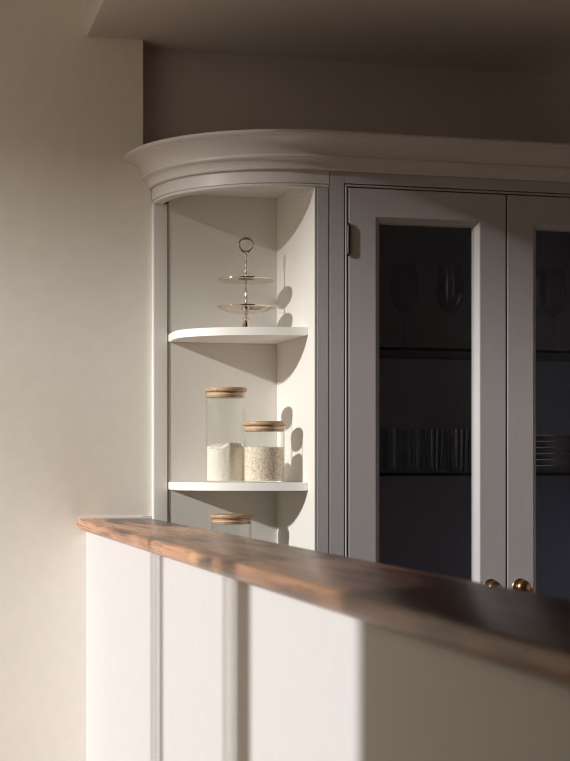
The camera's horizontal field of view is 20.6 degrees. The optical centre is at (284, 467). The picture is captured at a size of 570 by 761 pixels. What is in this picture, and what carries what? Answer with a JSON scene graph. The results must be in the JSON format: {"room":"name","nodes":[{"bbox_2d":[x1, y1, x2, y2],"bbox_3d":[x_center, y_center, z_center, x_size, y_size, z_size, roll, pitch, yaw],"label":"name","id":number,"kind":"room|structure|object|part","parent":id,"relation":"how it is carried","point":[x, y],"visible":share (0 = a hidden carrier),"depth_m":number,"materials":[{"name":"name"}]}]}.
{"room":"kitchen","nodes":[
{"label":"kitchen","id":0,"kind":"room"},
{"bbox_2d":[0,0,142,760],"bbox_3d":[-1.409,-0.275,4.654,1.945,3.050,0.285,0,0,-14],"label":"wall","id":1,"kind":"structure","parent":0,"point":[71,101],"depth_m":4.69,"materials":[{"name":"paint"}]},
{"bbox_2d":[79,517,150,518],"bbox_3d":[-0.512,0.151,4.731,0.218,0.005,0.004,0,0,-14],"label":"trim","id":2,"kind":"structure","parent":1,"relation":"attached to","point":[79,517],"depth_m":4.73,"materials":[{"name":"paint"}]},
{"bbox_2d":[86,532,569,760],"bbox_3d":[0.048,0.719,2.495,0.170,1.061,4.614,0,0,-14],"label":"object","id":3,"kind":"structure","parent":0,"point":[185,662],"depth_m":2.45,"materials":[{"name":"paint"}]},
{"bbox_2d":[77,518,569,687],"bbox_3d":[0.053,0.171,2.470,0.224,0.034,4.664,0,0,-14],"label":"countertop","id":4,"kind":"structure","parent":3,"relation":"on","point":[525,632],"depth_m":1.96,"materials":[{"name":"brown wood"}]},
{"bbox_2d":[86,0,569,75],"bbox_3d":[1.542,-1.550,1.601,2.627,0.499,7.550,0,0,-14],"label":"ceiling","id":5,"kind":"structure","parent":0,"point":[521,36],"depth_m":4.65,"materials":[{"name":"paint"}]},
{"bbox_2d":[143,48,569,518],"bbox_3d":[0.714,-0.275,5.234,2.455,3.050,0.200,0,0,-14],"label":"wall","id":6,"kind":"structure","parent":0,"point":[185,92],"depth_m":5.00,"materials":[{"name":"paint"}]},
{"bbox_2d":[329,171,569,599],"bbox_3d":[0.610,-0.114,4.791,1.093,1.468,0.478,0,0,-14],"label":"upper cabinet","id":7,"kind":"object","parent":6,"relation":"attached to","point":[493,519],"visible":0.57,"depth_m":4.62,"materials":[{"name":"paint"}]},
{"bbox_2d":[123,129,569,188],"bbox_3d":[0.350,-0.896,4.729,1.628,0.098,0.580,0,0,-14],"label":"crown molding","id":8,"kind":"structure","parent":7,"relation":"on","point":[158,162],"depth_m":4.48,"materials":[{"name":"paint"}]},
{"bbox_3d":[0.413,-0.104,4.550,0.481,1.398,0.022,0,0,-14],"label":"door","id":9,"kind":"part","parent":7,"relation":"part of","materials":[{"name":"paint"}]},
{"bbox_3d":[0.604,-0.838,4.814,1.058,0.018,0.394,0,0,-14],"label":"panel","id":10,"kind":"part","parent":7,"relation":"part of","materials":[{"name":"paint"}]},
{"bbox_3d":[0.649,-0.831,4.610,0.994,0.032,0.022,0,0,-14],"label":"rail","id":11,"kind":"part","parent":7,"relation":"part of","materials":[{"name":"paint"}]},
{"bbox_2d":[379,473,569,475],"bbox_3d":[0.597,0.019,4.839,1.057,0.008,0.342,0,0,-14],"label":"glass shelf","id":12,"kind":"object","parent":7,"relation":"attached to","point":[380,474],"depth_m":4.63,"materials":[{"name":"clear glass"}]},
{"bbox_2d":[379,347,569,361],"bbox_3d":[0.597,-0.350,4.839,1.057,0.008,0.342,0,0,-14],"label":"glass shelf","id":13,"kind":"object","parent":7,"relation":"attached to","point":[399,354],"depth_m":4.97,"materials":[{"name":"clear glass"}]},
{"bbox_3d":[0.554,-0.114,5.014,1.093,1.467,0.018,0,0,-14],"label":"panel","id":14,"kind":"part","parent":7,"relation":"part of","materials":[{"name":"glass"}]},
{"bbox_3d":[0.608,0.349,4.566,0.048,0.048,0.043,0,0,-14],"label":"knob","id":15,"kind":"part","parent":7,"relation":"part of","materials":[{"name":"gold metal"}]},
{"bbox_3d":[0.697,0.349,4.588,0.048,0.048,0.043,0,0,-14],"label":"knob","id":16,"kind":"part","parent":7,"relation":"part of","materials":[{"name":"gold metal"}]},
{"bbox_3d":[0.885,-0.104,4.670,0.482,1.398,0.022,0,0,-14],"label":"door","id":17,"kind":"part","parent":7,"relation":"part of","materials":[{"name":"paint"}]},
{"bbox_2d":[536,465,569,472],"bbox_3d":[0.821,0.003,4.879,0.269,0.023,0.269,0,0,-14],"label":"plate","id":18,"kind":"object","parent":7,"relation":"on","point":[539,468],"visible":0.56,"depth_m":4.78,"materials":[{"name":"grey ceramic"}]},
{"bbox_2d":[536,459,569,464],"bbox_3d":[0.825,-0.016,4.880,0.269,0.023,0.269,0,0,-14],"label":"plate","id":19,"kind":"object","parent":18,"relation":"on","point":[538,461],"visible":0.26,"depth_m":4.77,"materials":[{"name":"grey ceramic"}]},
{"bbox_2d":[536,453,569,458],"bbox_3d":[0.823,-0.034,4.880,0.269,0.023,0.269,0,0,-14],"label":"plate","id":20,"kind":"object","parent":19,"relation":"on","point":[538,455],"visible":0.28,"depth_m":4.77,"materials":[{"name":"grey ceramic"}]},
{"bbox_2d":[536,447,569,452],"bbox_3d":[0.821,-0.052,4.879,0.269,0.023,0.269,0,0,-14],"label":"plate","id":21,"kind":"object","parent":20,"relation":"on","point":[538,449],"visible":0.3,"depth_m":4.77,"materials":[{"name":"grey ceramic"}]},
{"bbox_2d":[536,441,569,446],"bbox_3d":[0.825,-0.071,4.880,0.269,0.023,0.269,0,0,-14],"label":"plate","id":22,"kind":"object","parent":21,"relation":"on","point":[538,443],"visible":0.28,"depth_m":4.77,"materials":[{"name":"grey ceramic"}]},
{"bbox_2d":[536,435,569,440],"bbox_3d":[0.823,-0.089,4.880,0.269,0.023,0.269,0,0,-14],"label":"plate","id":23,"kind":"object","parent":22,"relation":"on","point":[538,437],"visible":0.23,"depth_m":4.77,"materials":[{"name":"grey ceramic"}]},
{"bbox_3d":[0.676,1.300,1.408,4.400,0.100,7.600,0,0,-14],"label":"floor","id":24,"kind":"structure","parent":0,"visible":0},
{"bbox_3d":[0.394,0.935,4.738,1.538,0.630,0.595,0,0,-14],"label":"base cabinet","id":25,"kind":"object","parent":24,"relation":"on","visible":0},
{"bbox_2d":[143,169,328,552],"bbox_3d":[-0.154,-0.161,4.616,0.470,1.562,0.428,0,0,-14],"label":"corner shelf unit","id":26,"kind":"object","parent":25,"relation":"on","point":[191,345],"visible":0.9,"depth_m":4.76,"materials":[{"name":"paint"}]},
{"bbox_3d":[-0.381,-0.091,4.757,0.045,1.422,0.018,0,0,-14],"label":"post","id":27,"kind":"part","parent":26,"relation":"part of","materials":[{"name":"white paint"}]},
{"bbox_3d":[-0.183,-0.114,4.811,0.358,1.467,0.018,0,0,-14],"label":"panel","id":28,"kind":"part","parent":26,"relation":"part of","materials":[{"name":"white paint"}]},
{"bbox_2d":[205,387,246,480],"bbox_3d":[-0.175,-0.098,4.633,0.124,0.278,0.124,0,0,-14],"label":"storage jar","id":29,"kind":"object","parent":26,"relation":"on","point":[225,462],"visible":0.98,"depth_m":4.59,"materials":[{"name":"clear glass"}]},
{"bbox_3d":[-0.175,-0.231,4.633,0.124,0.012,0.124,0,0,-14],"label":"lid","id":30,"kind":"part","parent":29,"relation":"part of","materials":[{"name":"brown wood"}]},
{"bbox_2d":[210,514,252,524],"bbox_3d":[-0.161,0.267,4.683,0.127,0.256,0.127,0,0,-14],"label":"storage jar","id":31,"kind":"object","parent":26,"relation":"on","point":[226,519],"visible":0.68,"depth_m":4.63,"materials":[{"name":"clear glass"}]},
{"bbox_3d":[-0.161,0.144,4.683,0.127,0.012,0.127,0,0,-14],"label":"lid","id":32,"kind":"part","parent":31,"relation":"part of","materials":[{"name":"brown wood"}]},
{"bbox_3d":[-0.145,0.054,4.638,0.350,0.024,0.334,0,0,-14],"label":"shelf","id":33,"kind":"part","parent":26,"relation":"part of","materials":[{"name":"paint"}]},
{"bbox_3d":[-0.145,-0.395,4.638,0.350,0.024,0.334,0,0,-14],"label":"shelf","id":34,"kind":"part","parent":26,"relation":"part of","materials":[{"name":"paint"}]},
{"bbox_3d":[-0.167,-0.824,4.561,0.606,0.048,0.159,0,0,29],"label":"rail","id":35,"kind":"part","parent":26,"relation":"part of","materials":[{"name":"paint"}]},
{"bbox_2d":[217,237,274,326],"bbox_3d":[-0.117,-0.550,4.694,0.176,0.286,0.176,0,0,-14],"label":"cake stand","id":36,"kind":"object","parent":26,"relation":"on","point":[245,308],"visible":0.94,"depth_m":4.67,"materials":[{"name":"clear glass"}]},
{"bbox_3d":[-0.117,-0.561,4.694,0.170,0.011,0.170,0,0,-14],"label":"plate","id":37,"kind":"part","parent":36,"relation":"part of","materials":[{"name":"clear glass"}]},
{"bbox_3d":[-0.117,-0.548,4.694,0.012,0.202,0.012,0,0,-14],"label":"stem","id":38,"kind":"part","parent":36,"relation":"part of","materials":[{"name":"silver metal"}]},
{"bbox_3d":[-0.117,-0.668,4.694,0.049,0.049,0.008,0,0,-2],"label":"ring handle","id":39,"kind":"part","parent":36,"relation":"part of","materials":[{"name":"silver metal"}]},
{"bbox_3d":[-0.117,-0.475,4.694,0.176,0.017,0.176,0,0,-14],"label":"plate","id":40,"kind":"part","parent":36,"relation":"part of","materials":[{"name":"clear glass"}]},
{"bbox_2d":[242,421,285,480],"bbox_3d":[-0.061,-0.047,4.576,0.127,0.178,0.127,0,0,-14],"label":"storage jar","id":41,"kind":"object","parent":26,"relation":"on","point":[263,463],"visible":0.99,"depth_m":4.53,"materials":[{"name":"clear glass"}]},
{"bbox_3d":[-0.061,-0.130,4.576,0.127,0.012,0.127,0,0,-14],"label":"lid","id":42,"kind":"part","parent":41,"relation":"part of","materials":[{"name":"brown wood"}]},
{"bbox_3d":[0.033,-0.816,4.665,0.025,0.033,0.368,0,0,-14],"label":"panel","id":43,"kind":"part","parent":26,"relation":"part of","materials":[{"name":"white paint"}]},
{"bbox_3d":[0.037,-0.090,4.651,0.027,1.420,0.398,0,0,-14],"label":"panel","id":44,"kind":"part","parent":26,"relation":"part of","materials":[{"name":"white paint"}]}
]}

